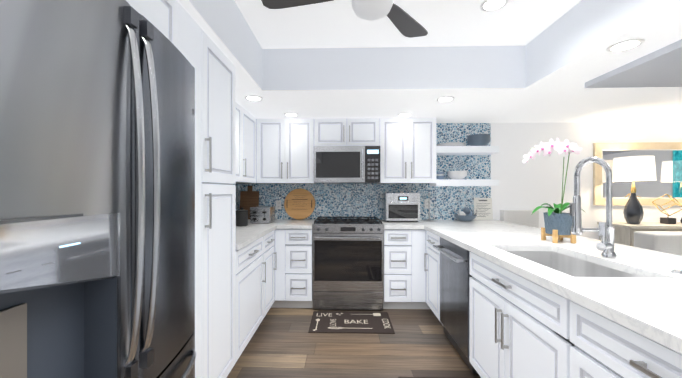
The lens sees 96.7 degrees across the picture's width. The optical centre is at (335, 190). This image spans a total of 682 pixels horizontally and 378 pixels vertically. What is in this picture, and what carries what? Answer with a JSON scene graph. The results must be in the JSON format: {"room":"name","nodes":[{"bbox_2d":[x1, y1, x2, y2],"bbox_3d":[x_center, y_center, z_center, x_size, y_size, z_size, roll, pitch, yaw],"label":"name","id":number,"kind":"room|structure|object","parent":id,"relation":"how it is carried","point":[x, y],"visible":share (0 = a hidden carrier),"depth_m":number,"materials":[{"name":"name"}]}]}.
{"room":"kitchen","nodes":[
{"label":"kitchen","id":0,"kind":"room"},
{"bbox_2d":[227,308,480,377],"bbox_3d":[2.287,1.339,0.605,7.465,0.100,6.600,0,0,2],"label":"floor","id":1,"kind":"structure","parent":0,"point":[283,343],"depth_m":2.43,"materials":[{"name":"brown wood"}]},
{"bbox_2d":[0,0,195,377],"bbox_3d":[-0.927,0.377,0.883,0.803,1.825,0.914,0,0,2],"label":"fridge","id":2,"kind":"object","parent":1,"relation":"on","point":[97,188],"visible":1,"depth_m":0.76,"materials":[{"name":"metal"}]},
{"bbox_2d":[126,0,235,377],"bbox_3d":[-0.997,0.222,1.238,0.642,2.136,1.705,0,0,2],"label":"pantry","id":3,"kind":"object","parent":1,"relation":"on","point":[180,29],"visible":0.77,"depth_m":1.71,"materials":[{"name":"white wood"}]},
{"bbox_2d":[236,236,263,361],"bbox_3d":[-0.979,0.850,2.451,0.610,0.880,0.712,0,0,2],"label":"base cabinet","id":4,"kind":"object","parent":1,"relation":"on","point":[249,259],"depth_m":2.37,"materials":[{"name":"grey wood"}]},
{"bbox_2d":[236,219,279,249],"bbox_3d":[-0.950,0.390,2.991,0.635,0.039,1.794,0,0,2],"label":"countertop","id":5,"kind":"structure","parent":4,"relation":"on","point":[245,235],"depth_m":2.74,"materials":[{"name":"stone"}]},
{"bbox_2d":[236,208,247,225],"bbox_3d":[-0.978,0.274,3.170,0.124,0.190,0.124,0,0,2],"label":"canister","id":6,"kind":"object","parent":5,"relation":"on","point":[241,217],"visible":1,"depth_m":3.12,"materials":[{"name":"black ceramic"}]},
{"bbox_2d":[240,186,258,218],"bbox_3d":[-1.093,0.153,3.857,0.240,0.428,0.069,0,0,2],"label":"cutting board","id":7,"kind":"object","parent":5,"relation":"on","point":[249,197],"visible":0.77,"depth_m":3.85,"materials":[{"name":"brown wood"}]},
{"bbox_2d":[250,206,274,222],"bbox_3d":[-0.836,0.279,3.495,0.225,0.179,0.302,0,0,2],"label":"toaster","id":8,"kind":"object","parent":5,"relation":"on","point":[262,214],"visible":1,"depth_m":3.37,"materials":[{"name":"metal"}]},
{"bbox_2d":[264,229,275,316],"bbox_3d":[-0.962,0.850,3.041,0.610,0.880,0.467,0,0,2],"label":"base cabinet","id":9,"kind":"object","parent":1,"relation":"on","point":[270,238],"depth_m":3.04,"materials":[{"name":"grey wood"}]},
{"bbox_2d":[276,229,312,307],"bbox_3d":[-0.451,0.851,3.550,0.422,0.880,0.648,0,0,2],"label":"base cabinet","id":10,"kind":"object","parent":1,"relation":"on","point":[294,247],"depth_m":3.26,"materials":[{"name":"grey wood"}]},
{"bbox_2d":[280,219,315,228],"bbox_3d":[-0.416,0.390,3.549,0.351,0.039,0.649,0,0,2],"label":"countertop","id":11,"kind":"structure","parent":10,"relation":"on","point":[284,223],"depth_m":3.38,"materials":[{"name":"stone"}]},
{"bbox_2d":[284,188,314,219],"bbox_3d":[-0.451,0.172,3.833,0.394,0.392,0.074,0,0,2],"label":"round board","id":12,"kind":"object","parent":11,"relation":"on","point":[299,203],"visible":1,"depth_m":3.82,"materials":[{"name":"brown wood"}]},
{"bbox_2d":[312,217,383,309],"bbox_3d":[0.142,0.811,3.507,0.758,0.958,0.700,0,0,2],"label":"range","id":13,"kind":"object","parent":1,"relation":"on","point":[347,264],"visible":1,"depth_m":3.22,"materials":[{"name":"metal"}]},
{"bbox_2d":[308,311,394,333],"bbox_3d":[0.152,1.285,2.968,0.780,0.008,0.470,0,0,2],"label":"area rug","id":14,"kind":"object","parent":1,"relation":"on","point":[350,322],"visible":1,"depth_m":2.94,"materials":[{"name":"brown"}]},
{"bbox_2d":[383,229,411,308],"bbox_3d":[0.673,0.851,3.532,0.295,0.880,0.618,0,0,2],"label":"base cabinet","id":15,"kind":"object","parent":1,"relation":"on","point":[397,243],"depth_m":3.23,"materials":[{"name":"grey wood"}]},
{"bbox_2d":[412,229,423,308],"bbox_3d":[0.904,0.850,3.511,0.167,0.880,0.648,0,0,2],"label":"base cabinet","id":16,"kind":"object","parent":1,"relation":"on","point":[417,234],"depth_m":3.22,"materials":[{"name":"grey wood"}]},
{"bbox_2d":[381,220,423,228],"bbox_3d":[0.733,0.390,3.518,0.411,0.039,0.644,0,0,2],"label":"countertop","id":17,"kind":"structure","parent":16,"relation":"on","point":[391,224],"depth_m":3.20,"materials":[{"name":"stone"}]},
{"bbox_2d":[383,193,419,221],"bbox_3d":[0.792,0.201,3.651,0.400,0.335,0.348,0,0,2],"label":"air fryer oven","id":18,"kind":"object","parent":17,"relation":"on","point":[401,206],"visible":1,"depth_m":3.52,"materials":[{"name":"metal"}]},
{"bbox_2d":[398,377,447,377],"bbox_3d":[0.697,1.284,1.664,0.555,0.009,0.825,0,0,2],"label":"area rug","id":19,"kind":"object","parent":1,"relation":"on","point":[422,377],"visible":1,"depth_m":2.07,"materials":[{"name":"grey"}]},
{"bbox_2d":[424,229,443,326],"bbox_3d":[1.330,0.850,2.971,0.756,0.880,0.475,0,0,2],"label":"base cabinet","id":20,"kind":"object","parent":1,"relation":"on","point":[431,255],"depth_m":3.00,"materials":[{"name":"grey wood"}]},
{"bbox_2d":[433,237,477,373],"bbox_3d":[1.216,0.848,2.417,0.711,0.860,0.620,0,0,2],"label":"dishwasher","id":21,"kind":"object","parent":1,"relation":"on","point":[455,275],"visible":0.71,"depth_m":2.35,"materials":[{"name":"metal"}]},
{"bbox_2d":[469,252,559,377],"bbox_3d":[1.291,0.850,1.628,0.756,0.880,0.933,0,0,2],"label":"base cabinet","id":22,"kind":"object","parent":1,"relation":"on","point":[521,327],"depth_m":1.58,"materials":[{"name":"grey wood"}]},
{"bbox_2d":[500,210,538,227],"bbox_3d":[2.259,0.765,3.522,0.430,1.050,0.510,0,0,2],"label":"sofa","id":23,"kind":"object","parent":1,"relation":"on","point":[524,217],"visible":0.04,"depth_m":3.69,"materials":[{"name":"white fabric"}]},
{"bbox_2d":[560,295,681,377],"bbox_3d":[1.265,0.850,0.705,0.756,0.880,0.915,0,0,2],"label":"base cabinet","id":24,"kind":"object","parent":1,"relation":"on","point":[592,345],"depth_m":1.01,"materials":[{"name":"grey wood"}]},
{"bbox_2d":[416,220,681,353],"bbox_3d":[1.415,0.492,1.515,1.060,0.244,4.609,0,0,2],"label":"countertop","id":25,"kind":"structure","parent":24,"relation":"on","point":[637,290],"depth_m":1.50,"materials":[{"name":"stone"}]},
{"bbox_2d":[423,193,434,220],"bbox_3d":[1.138,0.198,3.680,0.144,0.342,0.144,0,0,2],"label":"towel holder","id":26,"kind":"object","parent":25,"relation":"on","point":[428,219],"visible":1,"depth_m":3.67,"materials":[{"name":"metal"}]},
{"bbox_2d":[454,207,476,220],"bbox_3d":[1.567,0.285,3.657,0.268,0.167,0.260,0,0,2],"label":"decorative bowl","id":27,"kind":"object","parent":25,"relation":"on","point":[466,214],"visible":1,"depth_m":3.60,"materials":[{"name":"blue ceramic"}]},
{"bbox_2d":[474,198,492,219],"bbox_3d":[1.849,0.231,3.787,0.225,0.274,0.032,0,0,2],"label":"paper sign","id":28,"kind":"object","parent":25,"relation":"on","point":[483,209],"visible":0.94,"depth_m":3.79,"materials":[{"name":"white paper"}]},
{"bbox_2d":[522,137,584,242],"bbox_3d":[1.560,-0.007,2.189,0.430,0.751,0.187,0,0,2],"label":"orchid","id":29,"kind":"object","parent":25,"relation":"on","point":[558,223],"visible":0.92,"depth_m":2.16,"materials":[{"name":"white plant"}]},
{"bbox_2d":[570,157,616,257],"bbox_3d":[1.435,0.090,1.678,0.242,0.556,0.090,0,0,2],"label":"faucet","id":30,"kind":"object","parent":25,"relation":"on","point":[606,229],"visible":1,"depth_m":1.68,"materials":[{"name":"silver metal"}]},
{"bbox_2d":[670,269,681,274],"bbox_3d":[1.511,0.360,1.338,0.048,0.017,0.048,0,0,2],"label":"switch","id":31,"kind":"object","parent":25,"relation":"on","point":[676,272],"visible":1,"depth_m":1.33,"materials":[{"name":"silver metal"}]},
{"bbox_2d":[597,222,681,246],"bbox_3d":[4.084,0.840,3.517,1.680,0.900,0.445,0,0,2],"label":"console table","id":32,"kind":"object","parent":1,"relation":"on","point":[624,233],"visible":0.15,"depth_m":3.38,"materials":[{"name":"beige wood"}]},
{"bbox_2d":[612,156,655,223],"bbox_3d":[3.454,0.004,3.513,0.370,0.770,0.370,0,0,2],"label":"lamp","id":33,"kind":"object","parent":32,"relation":"on","point":[636,168],"visible":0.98,"depth_m":3.44,"materials":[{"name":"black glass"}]},
{"bbox_2d":[652,194,681,223],"bbox_3d":[3.864,0.215,3.521,0.219,0.347,0.252,0,0,2],"label":"sculpture","id":34,"kind":"object","parent":32,"relation":"on","point":[666,220],"visible":1,"depth_m":3.51,"materials":[{"name":"gold metal"}]},
{"bbox_2d":[634,231,681,255],"bbox_3d":[4.120,0.855,2.653,2.120,0.870,0.900,0,0,2],"label":"sofa","id":35,"kind":"object","parent":1,"relation":"on","point":[669,242],"visible":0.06,"depth_m":2.91,"materials":[{"name":"white fabric"}]},
{"bbox_2d":[177,0,681,122],"bbox_3d":[2.287,-1.080,0.606,7.465,0.462,6.600,0,0,2],"label":"ceiling","id":36,"kind":"structure","parent":0,"point":[527,61],"depth_m":2.53,"materials":[{"name":"white paint"}]},
{"bbox_2d":[244,95,262,100],"bbox_3d":[-0.749,-0.846,2.784,0.166,0.008,0.166,0,0,2],"label":"recessed light","id":37,"kind":"object","parent":36,"relation":"in","point":[252,98],"visible":0.96,"depth_m":2.78,"materials":[{"name":"white plastic"}]},
{"bbox_2d":[284,113,298,116],"bbox_3d":[-0.491,-0.846,3.387,0.166,0.008,0.166,0,0,2],"label":"recessed light","id":38,"kind":"object","parent":36,"relation":"in","point":[290,115],"visible":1,"depth_m":3.37,"materials":[{"name":"white plastic"}]},
{"bbox_2d":[261,0,427,37],"bbox_3d":[0.094,-1.073,1.602,1.038,0.272,1.125,0,0,2],"label":"ceiling fan","id":39,"kind":"object","parent":36,"relation":"hanging from","point":[405,23],"visible":1,"depth_m":1.72,"materials":[{"name":"grey"}]},
{"bbox_2d":[397,113,411,116],"bbox_3d":[0.780,-0.846,3.400,0.166,0.008,0.166,0,0,2],"label":"recessed light","id":40,"kind":"object","parent":36,"relation":"in","point":[404,114],"visible":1,"depth_m":3.38,"materials":[{"name":"white plastic"}]},
{"bbox_2d":[436,96,454,101],"bbox_3d":[1.023,-0.846,2.813,0.166,0.008,0.166,0,0,2],"label":"recessed light","id":41,"kind":"object","parent":36,"relation":"in","point":[444,99],"visible":1,"depth_m":2.81,"materials":[{"name":"white plastic"}]},
{"bbox_2d":[480,0,508,11],"bbox_3d":[1.028,-1.206,1.962,0.166,0.008,0.166,0,0,2],"label":"recessed light","id":42,"kind":"object","parent":36,"relation":"in","point":[489,5],"visible":1,"depth_m":1.97,"materials":[{"name":"white plastic"}]},
{"bbox_2d":[606,38,644,51],"bbox_3d":[1.693,-0.846,1.773,0.166,0.008,0.166,0,0,2],"label":"recessed light","id":43,"kind":"object","parent":36,"relation":"in","point":[628,44],"visible":1,"depth_m":1.76,"materials":[{"name":"white plastic"}]},
{"bbox_2d":[584,39,681,87],"bbox_3d":[3.894,-0.828,-0.156,4.010,0.044,4.970,0,0,2],"label":"ceiling beam","id":44,"kind":"structure","parent":36,"relation":"attached to","point":[661,67],"depth_m":2.09,"materials":[{"name":"grey paint"}]},
{"bbox_2d":[491,122,681,239],"bbox_3d":[2.381,0.040,3.854,7.465,2.500,0.100,0,0,2],"label":"wall","id":45,"kind":"structure","parent":0,"point":[531,184],"depth_m":3.79,"materials":[{"name":"white paint"}]},
{"bbox_2d":[236,103,243,182],"bbox_3d":[-1.113,-0.466,2.829,0.319,0.762,0.485,0,0,2],"label":"upper cabinet","id":46,"kind":"object","parent":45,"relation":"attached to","point":[239,110],"depth_m":3.01,"materials":[{"name":"grey wood"}]},
{"bbox_2d":[244,109,255,182],"bbox_3d":[-1.098,-0.466,3.324,0.319,0.762,0.506,0,0,2],"label":"upper cabinet","id":47,"kind":"object","parent":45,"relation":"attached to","point":[249,120],"depth_m":3.32,"materials":[{"name":"grey wood"}]},
{"bbox_2d":[256,118,315,182],"bbox_3d":[-0.597,-0.465,3.711,0.698,0.762,0.336,0,0,2],"label":"upper cabinet","id":48,"kind":"object","parent":45,"relation":"attached to","point":[274,151],"depth_m":3.56,"materials":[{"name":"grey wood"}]},
{"bbox_2d":[313,146,379,182],"bbox_3d":[0.136,-0.297,3.626,0.760,0.416,0.463,0,0,2],"label":"microwave","id":49,"kind":"object","parent":45,"relation":"attached to","point":[346,164],"visible":1,"depth_m":3.44,"materials":[{"name":"metal"}]},
{"bbox_2d":[316,118,379,145],"bbox_3d":[0.137,-0.678,3.698,0.768,0.337,0.319,0,0,2],"label":"upper cabinet","id":50,"kind":"object","parent":45,"relation":"attached to","point":[329,131],"depth_m":3.54,"materials":[{"name":"grey wood"}]},
{"bbox_2d":[239,123,490,219],"bbox_3d":[0.351,-0.229,3.858,3.203,1.238,0.008,0,0,2],"label":"wall tile","id":51,"kind":"structure","parent":45,"relation":"attached to","point":[348,199],"depth_m":3.83,"materials":[{"name":"blue tile"}]},
{"bbox_2d":[276,200,280,208],"bbox_3d":[-0.727,0.185,3.881,0.072,0.116,0.008,0,0,2],"label":"electrical outlet","id":52,"kind":"object","parent":51,"relation":"attached to","point":[278,204],"visible":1,"depth_m":3.88,"materials":[{"name":"white plastic"}]},
{"bbox_2d":[424,199,428,207],"bbox_3d":[1.162,0.170,3.827,0.072,0.116,0.008,0,0,2],"label":"electrical outlet","id":53,"kind":"object","parent":51,"relation":"attached to","point":[426,203],"visible":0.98,"depth_m":3.83,"materials":[{"name":"white plastic"}]},
{"bbox_2d":[380,117,435,182],"bbox_3d":[0.850,-0.465,3.678,0.654,0.762,0.319,0,0,2],"label":"upper cabinet","id":54,"kind":"object","parent":45,"relation":"attached to","point":[407,145],"depth_m":3.52,"materials":[{"name":"grey wood"}]},
{"bbox_2d":[429,179,498,185],"bbox_3d":[1.545,-0.089,3.674,0.726,0.078,0.291,0,0,2],"label":"shelf","id":55,"kind":"object","parent":45,"relation":"attached to","point":[467,182],"visible":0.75,"depth_m":3.53,"materials":[{"name":"white wood"}]},
{"bbox_2d":[436,172,443,178],"bbox_3d":[1.268,-0.174,3.681,0.104,0.089,0.104,0,0,2],"label":"bowls","id":56,"kind":"object","parent":55,"relation":"on","point":[439,175],"visible":0.77,"depth_m":3.64,"materials":[{"name":"blue ceramic"}]},
{"bbox_2d":[447,171,467,178],"bbox_3d":[1.478,-0.180,3.675,0.230,0.102,0.230,0,0,2],"label":"bowls","id":57,"kind":"object","parent":55,"relation":"on","point":[456,174],"visible":0.98,"depth_m":3.59,"materials":[{"name":"white ceramic"}]},
{"bbox_2d":[436,146,498,155],"bbox_3d":[1.545,-0.479,3.674,0.726,0.078,0.291,0,0,2],"label":"shelf","id":58,"kind":"object","parent":45,"relation":"attached to","point":[465,150],"visible":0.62,"depth_m":3.53,"materials":[{"name":"white wood"}]},
{"bbox_2d":[436,142,464,145],"bbox_3d":[1.393,-0.538,3.678,0.330,0.038,0.330,0,0,2],"label":"plates","id":59,"kind":"object","parent":58,"relation":"on","point":[452,144],"visible":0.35,"depth_m":3.56,"materials":[{"name":"white ceramic"}]},
{"bbox_2d":[467,134,489,145],"bbox_3d":[1.733,-0.590,3.668,0.256,0.141,0.256,0,0,2],"label":"bowls","id":60,"kind":"object","parent":58,"relation":"on","point":[478,140],"visible":0.88,"depth_m":3.57,"materials":[{"name":"blue ceramic"}]},
{"bbox_2d":[593,142,681,204],"bbox_3d":[4.086,-0.202,3.738,1.750,0.775,0.029,0,0,2],"label":"wall mirror","id":61,"kind":"object","parent":45,"relation":"attached to","point":[668,163],"visible":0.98,"depth_m":3.74,"materials":[{"name":"glass"},{"name":"wood"}]},
{"bbox_3d":[-1.395,0.039,0.661,0.100,2.500,6.500,0,0,2],"label":"wall","id":62,"kind":"structure","parent":0,"visible":0},
{"bbox_2d":[233,184,238,209],"bbox_3d":[-1.275,0.140,2.955,0.008,0.500,1.892,0,0,2],"label":"wall tile","id":63,"kind":"structure","parent":62,"relation":"attached to","point":[237,196],"depth_m":3.86,"materials":[{"name":"tile"}]}
]}

